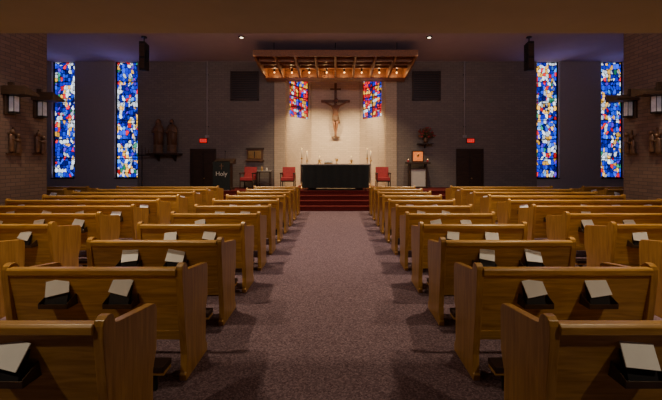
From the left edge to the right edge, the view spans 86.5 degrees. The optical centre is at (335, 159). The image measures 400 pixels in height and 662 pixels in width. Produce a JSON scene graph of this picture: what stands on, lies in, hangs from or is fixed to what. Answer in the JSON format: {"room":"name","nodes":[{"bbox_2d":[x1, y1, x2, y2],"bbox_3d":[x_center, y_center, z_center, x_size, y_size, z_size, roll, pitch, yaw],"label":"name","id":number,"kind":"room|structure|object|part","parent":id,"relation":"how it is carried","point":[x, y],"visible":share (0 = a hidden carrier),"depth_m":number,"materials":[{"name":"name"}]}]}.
{"room":"church","nodes":[
{"label":"church","id":0,"kind":"room"},
{"bbox_2d":[0,33,46,205],"bbox_3d":[-7.870,-1.200,3.200,0.300,6.000,12.400,0,0,0],"label":"wall","id":1,"kind":"structure","parent":0,"point":[23,56],"depth_m":8.72,"materials":[{"name":"brown brick"}]},
{"bbox_2d":[6,127,21,153],"bbox_3d":[-7.648,-0.460,8.400,0.138,0.640,0.360,0,0,0],"label":"station","id":2,"kind":"object","parent":1,"relation":"attached to","point":[12,139],"visible":1,"depth_m":8.34,"materials":[{"name":"brown wood"}]},
{"bbox_2d":[1,82,38,114],"bbox_3d":[-7.439,-1.455,8.300,0.560,0.770,0.400,0,0,0],"label":"lantern sconce","id":3,"kind":"object","parent":1,"relation":"attached to","point":[11,92],"visible":1,"depth_m":8.22,"materials":[{"name":"brown wood"}]},
{"bbox_2d":[32,130,46,154],"bbox_3d":[-7.648,-0.460,9.120,0.138,0.640,0.360,0,0,0],"label":"station","id":4,"kind":"object","parent":1,"relation":"attached to","point":[38,134],"visible":1,"depth_m":9.07,"materials":[{"name":"brown wood"}]},
{"bbox_2d":[31,89,64,118],"bbox_3d":[-7.439,-1.455,9.100,0.560,0.770,0.400,0,0,0],"label":"lantern sconce","id":5,"kind":"object","parent":1,"relation":"attached to","point":[40,104],"visible":0.97,"depth_m":9.02,"materials":[{"name":"brown wood"}]},
{"bbox_2d":[287,82,310,186],"bbox_3d":[-1.716,-1.200,16.146,0.200,6.000,1.892,0,0,33],"label":"wall","id":6,"kind":"structure","parent":0,"point":[298,129],"depth_m":15.92,"materials":[{"name":"beige brick"}]},
{"bbox_2d":[290,82,307,118],"bbox_3d":[-1.717,-2.870,16.109,0.060,1.940,1.398,0,0,33],"label":"window","id":7,"kind":"structure","parent":6,"relation":"in","point":[298,91],"depth_m":16.15,"materials":[{"name":"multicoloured glass"}]},
{"bbox_2d":[0,211,661,399],"bbox_3d":[-0.020,1.900,7.000,26.200,0.200,20.600,0,0,0],"label":"floor","id":8,"kind":"structure","parent":0,"point":[333,313],"depth_m":3.61,"materials":[{"name":"carpet"}]},
{"bbox_2d":[0,240,24,318],"bbox_3d":[-5.450,1.316,3.970,3.300,0.968,0.660,0,0,0],"label":"pew","id":9,"kind":"object","parent":8,"relation":"on","point":[10,250],"visible":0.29,"depth_m":4.10,"materials":[{"name":"brown wood"}]},
{"bbox_2d":[0,222,80,266],"bbox_3d":[-5.450,1.316,4.920,3.300,0.968,0.660,0,0,0],"label":"pew","id":10,"kind":"object","parent":8,"relation":"on","point":[50,242],"visible":0.5,"depth_m":4.77,"materials":[{"name":"brown wood"}]},
{"bbox_2d":[0,211,119,266],"bbox_3d":[-5.450,1.316,5.870,3.300,0.968,0.660,0,0,0],"label":"pew","id":11,"kind":"object","parent":8,"relation":"on","point":[98,225],"visible":0.41,"depth_m":5.66,"materials":[{"name":"brown wood"}]},
{"bbox_2d":[47,188,77,194],"bbox_3d":[-9.670,1.316,10.620,3.300,0.968,0.660,0,0,0],"label":"pew","id":12,"kind":"object","parent":8,"relation":"on","point":[64,191],"visible":0.13,"depth_m":10.41,"materials":[{"name":"brown wood"}]},
{"bbox_2d":[47,186,95,191],"bbox_3d":[-9.670,1.316,11.570,3.300,0.968,0.660,0,0,0],"label":"pew","id":13,"kind":"object","parent":8,"relation":"on","point":[79,189],"visible":0.02,"depth_m":11.36,"materials":[{"name":"brown wood"}]},
{"bbox_2d":[0,204,148,239],"bbox_3d":[-5.450,1.316,6.820,3.300,0.968,0.660,0,0,0],"label":"pew","id":14,"kind":"object","parent":8,"relation":"on","point":[130,216],"visible":0.2,"depth_m":6.61,"materials":[{"name":"brown wood"}]},
{"bbox_2d":[0,303,156,399],"bbox_3d":[-1.940,1.316,2.070,1.440,0.968,0.660,0,0,0],"label":"pew","id":15,"kind":"object","parent":8,"relation":"on","point":[106,357],"visible":1,"depth_m":1.89,"materials":[{"name":"brown wood"}]},
{"bbox_2d":[5,198,170,223],"bbox_3d":[-5.450,1.316,7.770,3.300,0.968,0.660,0,0,0],"label":"pew","id":16,"kind":"object","parent":8,"relation":"on","point":[159,211],"visible":0.3,"depth_m":7.56,"materials":[{"name":"brown wood"}]},
{"bbox_2d":[1,262,207,390],"bbox_3d":[-1.940,1.316,3.020,1.440,0.968,0.660,0,0,0],"label":"pew","id":17,"kind":"object","parent":8,"relation":"on","point":[48,291],"visible":0.76,"depth_m":2.83,"materials":[{"name":"brown wood"}]},
{"bbox_2d":[42,194,187,212],"bbox_3d":[-5.450,1.316,8.720,3.300,0.968,0.660,0,0,0],"label":"pew","id":18,"kind":"object","parent":8,"relation":"on","point":[179,204],"visible":0.12,"depth_m":8.51,"materials":[{"name":"brown wood"}]},
{"bbox_2d":[71,191,201,212],"bbox_3d":[-5.450,1.316,9.670,3.300,0.968,0.660,0,0,0],"label":"pew","id":19,"kind":"object","parent":8,"relation":"on","point":[194,198],"visible":0.09,"depth_m":9.46,"materials":[{"name":"brown wood"}]},
{"bbox_2d":[134,145,148,186],"bbox_3d":[-8.020,0.600,14.550,0.528,2.400,0.355,0,0,32],"label":"candle stand","id":20,"kind":"object","parent":8,"relation":"on","point":[141,145],"visible":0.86,"depth_m":14.54,"materials":[{"name":"black metal"}]},
{"bbox_2d":[96,188,213,205],"bbox_3d":[-5.450,1.316,10.620,3.300,0.968,0.660,0,0,0],"label":"pew","id":21,"kind":"object","parent":8,"relation":"on","point":[207,195],"visible":0.16,"depth_m":10.41,"materials":[{"name":"brown wood"}]},
{"bbox_2d":[86,237,235,325],"bbox_3d":[-1.940,1.316,3.970,1.440,0.968,0.660,0,0,0],"label":"pew","id":22,"kind":"object","parent":8,"relation":"on","point":[219,254],"visible":0.41,"depth_m":3.77,"materials":[{"name":"brown wood"}]},
{"bbox_2d":[116,186,223,199],"bbox_3d":[-5.450,1.316,11.570,3.300,0.968,0.660,0,0,0],"label":"pew","id":23,"kind":"object","parent":8,"relation":"on","point":[218,192],"visible":0.15,"depth_m":11.36,"materials":[{"name":"brown wood"}]},
{"bbox_2d":[137,222,253,292],"bbox_3d":[-1.940,1.316,4.920,1.440,0.968,0.660,0,0,0],"label":"pew","id":24,"kind":"object","parent":8,"relation":"on","point":[242,233],"visible":0.44,"depth_m":4.72,"materials":[{"name":"brown wood"}]},
{"bbox_2d":[170,211,266,270],"bbox_3d":[-1.940,1.316,5.870,1.440,0.968,0.660,0,0,0],"label":"pew","id":25,"kind":"object","parent":8,"relation":"on","point":[259,221],"visible":0.35,"depth_m":5.66,"materials":[{"name":"brown wood"}]},
{"bbox_2d":[194,204,275,254],"bbox_3d":[-1.940,1.316,6.820,1.440,0.968,0.660,0,0,0],"label":"pew","id":26,"kind":"object","parent":8,"relation":"on","point":[269,211],"visible":0.27,"depth_m":6.61,"materials":[{"name":"brown wood"}]},
{"bbox_2d":[212,198,282,244],"bbox_3d":[-1.940,1.316,7.770,1.440,0.968,0.660,0,0,0],"label":"pew","id":27,"kind":"object","parent":8,"relation":"on","point":[277,204],"visible":0.32,"depth_m":7.56,"materials":[{"name":"brown wood"}]},
{"bbox_2d":[226,194,288,234],"bbox_3d":[-1.940,1.316,8.720,1.440,0.968,0.660,0,0,0],"label":"pew","id":28,"kind":"object","parent":8,"relation":"on","point":[283,198],"visible":0.31,"depth_m":8.51,"materials":[{"name":"brown wood"}]},
{"bbox_2d":[237,191,292,226],"bbox_3d":[-1.940,1.316,9.670,1.440,0.968,0.660,0,0,0],"label":"pew","id":29,"kind":"object","parent":8,"relation":"on","point":[289,194],"visible":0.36,"depth_m":9.46,"materials":[{"name":"brown wood"}]},
{"bbox_2d":[246,188,296,219],"bbox_3d":[-1.940,1.316,10.620,1.440,0.968,0.660,0,0,0],"label":"pew","id":30,"kind":"object","parent":8,"relation":"on","point":[293,191],"visible":0.34,"depth_m":10.41,"materials":[{"name":"brown wood"}]},
{"bbox_2d":[253,186,299,214],"bbox_3d":[-1.940,1.316,11.570,1.440,0.968,0.660,0,0,0],"label":"pew","id":31,"kind":"object","parent":8,"relation":"on","point":[297,189],"visible":0.23,"depth_m":11.36,"materials":[{"name":"brown wood"}]},
{"bbox_2d":[369,186,414,214],"bbox_3d":[1.840,1.316,11.570,1.440,0.968,0.660,0,0,0],"label":"pew","id":32,"kind":"object","parent":8,"relation":"on","point":[371,188],"visible":0.31,"depth_m":11.36,"materials":[{"name":"brown wood"}]},
{"bbox_2d":[372,188,422,219],"bbox_3d":[1.840,1.316,10.620,1.440,0.968,0.660,0,0,0],"label":"pew","id":33,"kind":"object","parent":8,"relation":"on","point":[374,192],"visible":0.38,"depth_m":10.41,"materials":[{"name":"brown wood"}]},
{"bbox_2d":[375,191,430,226],"bbox_3d":[1.840,1.316,9.670,1.440,0.968,0.660,0,0,0],"label":"pew","id":34,"kind":"object","parent":8,"relation":"on","point":[378,195],"visible":0.29,"depth_m":9.46,"materials":[{"name":"brown wood"}]},
{"bbox_2d":[380,194,441,234],"bbox_3d":[1.840,1.316,8.720,1.440,0.968,0.660,0,0,0],"label":"pew","id":35,"kind":"object","parent":8,"relation":"on","point":[384,198],"visible":0.38,"depth_m":8.51,"materials":[{"name":"brown wood"}]},
{"bbox_2d":[385,198,454,244],"bbox_3d":[1.840,1.316,7.770,1.440,0.968,0.660,0,0,0],"label":"pew","id":36,"kind":"object","parent":8,"relation":"on","point":[389,204],"visible":0.41,"depth_m":7.56,"materials":[{"name":"brown wood"}]},
{"bbox_2d":[391,204,472,254],"bbox_3d":[1.840,1.316,6.820,1.440,0.968,0.660,0,0,0],"label":"pew","id":37,"kind":"object","parent":8,"relation":"on","point":[396,211],"visible":0.3,"depth_m":6.61,"materials":[{"name":"brown wood"}]},
{"bbox_2d":[400,211,495,270],"bbox_3d":[1.840,1.316,5.870,1.440,0.968,0.660,0,0,0],"label":"pew","id":38,"kind":"object","parent":8,"relation":"on","point":[409,219],"visible":0.41,"depth_m":5.66,"materials":[{"name":"brown wood"}]},
{"bbox_2d":[411,222,527,292],"bbox_3d":[1.840,1.316,4.920,1.440,0.968,0.660,0,0,0],"label":"pew","id":39,"kind":"object","parent":8,"relation":"on","point":[421,233],"visible":0.41,"depth_m":4.72,"materials":[{"name":"brown wood"}]},
{"bbox_2d":[445,186,552,199],"bbox_3d":[5.350,1.316,11.570,3.300,0.968,0.660,0,0,0],"label":"pew","id":40,"kind":"object","parent":8,"relation":"on","point":[450,192],"visible":0.16,"depth_m":11.36,"materials":[{"name":"brown wood"}]},
{"bbox_2d":[428,237,575,325],"bbox_3d":[1.840,1.316,3.970,1.440,0.968,0.660,0,0,0],"label":"pew","id":41,"kind":"object","parent":8,"relation":"on","point":[443,253],"visible":0.48,"depth_m":3.77,"materials":[{"name":"brown wood"}]},
{"bbox_2d":[455,188,572,205],"bbox_3d":[5.350,1.316,10.620,3.300,0.968,0.660,0,0,0],"label":"pew","id":42,"kind":"object","parent":8,"relation":"on","point":[460,195],"visible":0.2,"depth_m":10.41,"materials":[{"name":"brown wood"}]},
{"bbox_2d":[466,191,596,221],"bbox_3d":[5.350,1.316,9.670,3.300,0.968,0.660,0,0,0],"label":"pew","id":43,"kind":"object","parent":8,"relation":"on","point":[473,198],"visible":0.16,"depth_m":9.46,"materials":[{"name":"brown wood"}]},
{"bbox_2d":[480,194,625,220],"bbox_3d":[5.350,1.316,8.720,3.300,0.968,0.660,0,0,0],"label":"pew","id":44,"kind":"object","parent":8,"relation":"on","point":[487,204],"visible":0.13,"depth_m":8.51,"materials":[{"name":"brown wood"}]},
{"bbox_2d":[454,262,657,390],"bbox_3d":[1.840,1.316,3.020,1.440,0.968,0.660,0,0,0],"label":"pew","id":45,"kind":"object","parent":8,"relation":"on","point":[609,291],"visible":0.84,"depth_m":2.83,"materials":[{"name":"brown wood"}]},
{"bbox_2d":[497,198,661,223],"bbox_3d":[5.350,1.316,7.770,3.300,0.968,0.660,0,0,0],"label":"pew","id":46,"kind":"object","parent":8,"relation":"on","point":[507,211],"visible":0.19,"depth_m":7.56,"materials":[{"name":"brown wood"}]},
{"bbox_2d":[501,303,661,399],"bbox_3d":[1.840,1.316,2.070,1.440,0.968,0.660,0,0,0],"label":"pew","id":47,"kind":"object","parent":8,"relation":"on","point":[545,357],"visible":1,"depth_m":1.89,"materials":[{"name":"brown wood"}]},
{"bbox_2d":[518,204,661,239],"bbox_3d":[5.350,1.316,6.820,3.300,0.968,0.660,0,0,0],"label":"pew","id":48,"kind":"object","parent":8,"relation":"on","point":[535,216],"visible":0.2,"depth_m":6.61,"materials":[{"name":"brown wood"}]},
{"bbox_2d":[573,186,623,191],"bbox_3d":[9.630,1.316,11.570,3.300,0.968,0.660,0,0,0],"label":"pew","id":49,"kind":"object","parent":8,"relation":"on","point":[583,188],"visible":0.1,"depth_m":11.36,"materials":[{"name":"brown wood"}]},
{"bbox_2d":[546,211,661,266],"bbox_3d":[5.350,1.316,5.870,3.300,0.968,0.660,0,0,0],"label":"pew","id":50,"kind":"object","parent":8,"relation":"on","point":[558,227],"visible":0.45,"depth_m":5.67,"materials":[{"name":"brown wood"}]},
{"bbox_2d":[596,188,623,194],"bbox_3d":[9.630,1.316,10.620,3.300,0.968,0.660,0,0,0],"label":"pew","id":51,"kind":"object","parent":8,"relation":"on","point":[606,191],"visible":0.13,"depth_m":10.41,"materials":[{"name":"brown wood"}]},
{"bbox_2d":[584,222,661,266],"bbox_3d":[5.350,1.316,4.920,3.300,0.968,0.660,0,0,0],"label":"pew","id":52,"kind":"object","parent":8,"relation":"on","point":[615,243],"visible":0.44,"depth_m":4.76,"materials":[{"name":"brown wood"}]},
{"bbox_2d":[639,240,661,317],"bbox_3d":[5.350,1.316,3.970,3.300,0.968,0.660,0,0,0],"label":"pew","id":53,"kind":"object","parent":8,"relation":"on","point":[649,250],"visible":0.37,"depth_m":4.06,"materials":[{"name":"brown wood"}]},
{"bbox_2d":[0,0,661,32],"bbox_3d":[-0.020,-1.900,0.850,16.000,0.200,8.300,0,0,0],"label":"ceiling","id":54,"kind":"structure","parent":0,"point":[16,16],"depth_m":4.38,"materials":[{"name":"brown wood"}]},
{"bbox_2d":[47,61,623,188],"bbox_3d":[-0.020,-1.200,15.980,25.600,6.000,2.040,0,0,0],"label":"wall","id":55,"kind":"structure","parent":0,"point":[500,96],"depth_m":15.00,"materials":[{"name":"beige brick"}]},
{"bbox_2d":[51,62,74,178],"bbox_3d":[-11.630,-1.700,15.065,0.980,5.000,0.230,0,0,0],"label":"window","id":56,"kind":"structure","parent":55,"relation":"in","point":[63,72],"depth_m":15.13,"materials":[{"name":"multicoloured glass"}]},
{"bbox_2d":[114,62,136,178],"bbox_3d":[-8.950,-1.700,15.065,0.980,5.000,0.230,0,0,0],"label":"window","id":57,"kind":"structure","parent":55,"relation":"in","point":[126,72],"depth_m":15.13,"materials":[{"name":"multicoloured glass"}]},
{"bbox_2d":[146,153,182,160],"bbox_3d":[-7.170,-0.115,14.750,1.300,0.330,0.500,0,0,0],"label":"wall shelf","id":58,"kind":"object","parent":55,"relation":"attached to","point":[157,155],"visible":1,"depth_m":14.50,"materials":[{"name":"brown wood"}]},
{"bbox_2d":[151,119,163,152],"bbox_3d":[-7.440,-1.005,14.692,0.482,1.450,0.405,0,0,0],"label":"statue","id":59,"kind":"object","parent":58,"relation":"on","point":[158,129],"visible":1,"depth_m":14.61,"materials":[{"name":"paint"}]},
{"bbox_2d":[165,119,176,152],"bbox_3d":[-6.870,-1.000,14.692,0.482,1.440,0.405,0,0,0],"label":"statue","id":60,"kind":"object","parent":58,"relation":"on","point":[171,130],"visible":1,"depth_m":14.61,"materials":[{"name":"paint"}]},
{"bbox_3d":[-6.870,-1.244,14.639,0.525,0.342,0.291,0,0,0],"label":"arm","id":61,"kind":"part","parent":60,"relation":"part of","materials":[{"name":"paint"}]},
{"bbox_2d":[190,149,215,186],"bbox_3d":[-5.650,0.660,14.954,1.100,2.280,0.090,0,0,0],"label":"door","id":62,"kind":"structure","parent":55,"relation":"in","point":[201,166],"depth_m":14.96,"materials":[{"name":"brown wood"}]},
{"bbox_2d":[199,138,207,142],"bbox_3d":[-5.640,-0.820,14.969,0.340,0.200,0.060,0,0,0],"label":"exit sign","id":63,"kind":"object","parent":55,"relation":"attached to","point":[201,140],"visible":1,"depth_m":14.94,"materials":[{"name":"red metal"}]},
{"bbox_2d":[205,61,208,137],"bbox_3d":[-5.470,-2.570,14.950,0.140,3.260,0.100,0,0,0],"label":"conduit pipe","id":64,"kind":"object","parent":55,"relation":"attached to","point":[207,74],"visible":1,"depth_m":14.92,"materials":[{"name":"metal"}]},
{"bbox_2d":[230,71,258,100],"bbox_3d":[-3.880,-3.150,14.959,1.200,1.240,0.080,0,0,0],"label":"grille panel","id":65,"kind":"object","parent":55,"relation":"attached to","point":[244,85],"visible":1,"depth_m":14.93,"materials":[{"name":"black metal"}]},
{"bbox_2d":[245,148,263,160],"bbox_3d":[-3.440,-0.234,14.919,0.760,0.569,0.160,0,0,0],"label":"upper cabinet","id":66,"kind":"object","parent":55,"relation":"attached to","point":[253,154],"visible":1,"depth_m":14.86,"materials":[{"name":"brown wood"}]},
{"bbox_2d":[321,83,349,137],"bbox_3d":[-0.021,-2.355,16.605,1.376,2.590,0.392,0,0,5],"label":"crucifix","id":67,"kind":"object","parent":55,"relation":"attached to","point":[335,118],"visible":1,"depth_m":16.54,"materials":[{"name":"brown wood"}]},
{"bbox_2d":[417,143,433,147],"bbox_3d":[3.760,-0.600,14.819,0.600,0.200,0.360,0,0,0],"label":"wall shelf","id":68,"kind":"object","parent":55,"relation":"attached to","point":[424,144],"visible":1,"depth_m":14.80,"materials":[{"name":"brown wood"}]},
{"bbox_2d":[418,127,435,142],"bbox_3d":[3.808,-1.042,14.744,0.748,0.685,0.382,0,0,3],"label":"dried flower arrangement","id":69,"kind":"object","parent":68,"relation":"on","point":[425,132],"visible":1,"depth_m":14.68,"materials":[{"name":"brown plant"}]},
{"bbox_2d":[412,71,440,100],"bbox_3d":[3.840,-3.150,14.959,1.200,1.240,0.080,0,0,0],"label":"grille panel","id":70,"kind":"object","parent":55,"relation":"attached to","point":[426,85],"visible":1,"depth_m":14.93,"materials":[{"name":"black metal"}]},
{"bbox_2d":[462,61,466,137],"bbox_3d":[5.460,-2.570,14.950,0.140,3.260,0.100,0,0,0],"label":"conduit pipe","id":71,"kind":"object","parent":55,"relation":"attached to","point":[464,74],"visible":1,"depth_m":14.92,"materials":[{"name":"metal"}]},
{"bbox_2d":[456,149,483,186],"bbox_3d":[5.690,0.660,14.954,1.160,2.280,0.090,0,0,0],"label":"door","id":72,"kind":"structure","parent":55,"relation":"in","point":[469,162],"depth_m":14.96,"materials":[{"name":"brown wood"}]},
{"bbox_2d":[466,138,474,142],"bbox_3d":[5.720,-0.820,14.969,0.340,0.200,0.060,0,0,0],"label":"exit sign","id":73,"kind":"object","parent":55,"relation":"attached to","point":[468,140],"visible":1,"depth_m":14.94,"materials":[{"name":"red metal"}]},
{"bbox_2d":[537,62,559,178],"bbox_3d":[9.040,-1.700,15.065,0.960,5.000,0.230,0,0,0],"label":"window","id":74,"kind":"structure","parent":55,"relation":"in","point":[547,72],"depth_m":15.13,"materials":[{"name":"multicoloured glass"}]},
{"bbox_2d":[601,62,623,178],"bbox_3d":[11.790,-1.700,15.065,0.980,5.000,0.230,0,0,0],"label":"window","id":75,"kind":"structure","parent":55,"relation":"in","point":[611,72],"depth_m":15.13,"materials":[{"name":"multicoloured glass"}]},
{"bbox_2d":[47,33,623,61],"bbox_3d":[-0.020,-4.300,11.150,26.200,0.200,12.300,0,0,0],"label":"ceiling","id":76,"kind":"structure","parent":0,"point":[61,47],"depth_m":12.91,"materials":[{"name":"paint"}]},
{"bbox_2d":[139,36,148,70],"bbox_3d":[-6.540,-3.615,11.996,0.280,1.170,0.288,0,0,0],"label":"loudspeaker","id":77,"kind":"object","parent":76,"relation":"hanging from","point":[143,46],"depth_m":11.86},
{"bbox_2d":[253,43,417,81],"bbox_3d":[-0.020,-3.740,13.510,5.760,0.920,2.480,0,0,0],"label":"wooden canopy","id":78,"kind":"object","parent":76,"relation":"attached to","point":[335,65],"visible":1,"depth_m":13.58,"materials":[{"name":"brown wood"}]},
{"bbox_2d":[524,36,533,70],"bbox_3d":[6.580,-3.615,11.996,0.280,1.170,0.288,0,0,0],"label":"loudspeaker","id":79,"kind":"object","parent":76,"relation":"hanging from","point":[529,46],"depth_m":11.86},
{"bbox_2d":[223,187,455,210],"bbox_3d":[-0.020,1.478,13.842,9.700,0.644,2.915,0,0,0],"label":"floor","id":80,"kind":"structure","parent":0,"point":[310,200],"depth_m":13.00,"materials":[{"name":"red carpet"}]},
{"bbox_2d":[212,151,235,189],"bbox_3d":[-4.370,0.398,13.723,0.760,1.525,0.615,0,0,0],"label":"lectern","id":81,"kind":"object","parent":80,"relation":"on","point":[222,168],"visible":0.92,"depth_m":13.43,"materials":[{"name":"brown wood"}]},
{"bbox_2d":[239,167,256,188],"bbox_3d":[-3.567,0.723,14.380,0.590,0.875,0.621,0,0,6],"label":"armchair","id":82,"kind":"object","parent":80,"relation":"on","point":[250,173],"visible":0.93,"depth_m":14.54,"materials":[{"name":"red fabric"}]},
{"bbox_2d":[257,167,271,186],"bbox_3d":[-2.970,0.706,14.600,0.580,0.908,0.420,0,0,0],"label":"table","id":83,"kind":"object","parent":80,"relation":"on","point":[269,182],"visible":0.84,"depth_m":14.57,"materials":[{"name":"brown wood"}]},
{"bbox_2d":[280,167,295,186],"bbox_3d":[-1.940,0.723,14.280,0.590,0.875,0.621,0,0,0],"label":"armchair","id":84,"kind":"object","parent":80,"relation":"on","point":[288,174],"visible":0.83,"depth_m":14.45,"materials":[{"name":"red fabric"}]},
{"bbox_2d":[300,156,370,189],"bbox_3d":[-0.020,0.499,13.734,2.680,1.322,0.832,0,0,0],"label":"altar","id":85,"kind":"object","parent":80,"relation":"on","point":[319,176],"visible":1,"depth_m":13.33,"materials":[{"name":"black fabric"}]},
{"bbox_2d":[375,167,390,186],"bbox_3d":[1.900,0.723,14.280,0.590,0.875,0.621,0,0,0],"label":"armchair","id":86,"kind":"object","parent":80,"relation":"on","point":[382,173],"visible":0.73,"depth_m":14.45,"materials":[{"name":"red fabric"}]},
{"bbox_2d":[405,162,430,187],"bbox_3d":[3.400,0.625,14.650,0.960,1.070,0.460,0,0,0],"label":"console table","id":87,"kind":"object","parent":80,"relation":"on","point":[417,177],"visible":0.94,"depth_m":14.54,"materials":[{"name":"white fabric"}]},
{"bbox_2d":[412,151,423,161],"bbox_3d":[3.400,-0.150,14.685,0.500,0.480,0.190,0,0,0],"label":"framed picture","id":88,"kind":"object","parent":87,"relation":"on","point":[417,156],"visible":0.94,"depth_m":14.61,"materials":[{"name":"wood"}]},
{"bbox_2d":[360,82,384,186],"bbox_3d":[1.676,-1.200,16.146,0.200,6.000,1.892,0,0,-33],"label":"wall","id":89,"kind":"structure","parent":0,"point":[372,130],"depth_m":15.93,"materials":[{"name":"beige brick"}]},
{"bbox_2d":[363,82,380,118],"bbox_3d":[1.677,-2.870,16.109,0.060,1.940,1.398,0,0,-33],"label":"window","id":90,"kind":"structure","parent":89,"relation":"in","point":[371,90],"depth_m":16.16,"materials":[{"name":"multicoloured glass"}]},
{"bbox_2d":[624,33,661,199],"bbox_3d":[7.830,-1.200,3.200,0.300,6.000,12.400,0,0,0],"label":"wall","id":91,"kind":"structure","parent":0,"point":[642,51],"depth_m":8.82,"materials":[{"name":"brown brick"}]},
{"bbox_2d":[606,89,639,118],"bbox_3d":[7.399,-1.455,9.100,0.560,0.770,0.400,0,0,0],"label":"lantern sconce","id":92,"kind":"object","parent":91,"relation":"attached to","point":[630,104],"visible":0.94,"depth_m":9.03,"materials":[{"name":"brown wood"}]},
{"bbox_2d":[624,130,637,154],"bbox_3d":[7.608,-0.460,9.120,0.138,0.640,0.360,0,0,0],"label":"station","id":93,"kind":"object","parent":91,"relation":"attached to","point":[631,151],"visible":1,"depth_m":9.11,"materials":[{"name":"brown wood"}]},
{"bbox_2d":[631,82,661,114],"bbox_3d":[7.399,-1.455,8.300,0.560,0.770,0.400,0,0,0],"label":"lantern sconce","id":94,"kind":"object","parent":91,"relation":"attached to","point":[655,94],"visible":1,"depth_m":8.27,"materials":[{"name":"brown wood"}]},
{"bbox_2d":[648,127,661,153],"bbox_3d":[7.608,-0.460,8.400,0.138,0.640,0.360,0,0,0],"label":"station","id":95,"kind":"object","parent":91,"relation":"attached to","point":[657,149],"visible":1,"depth_m":8.38,"materials":[{"name":"brown wood"}]}
]}

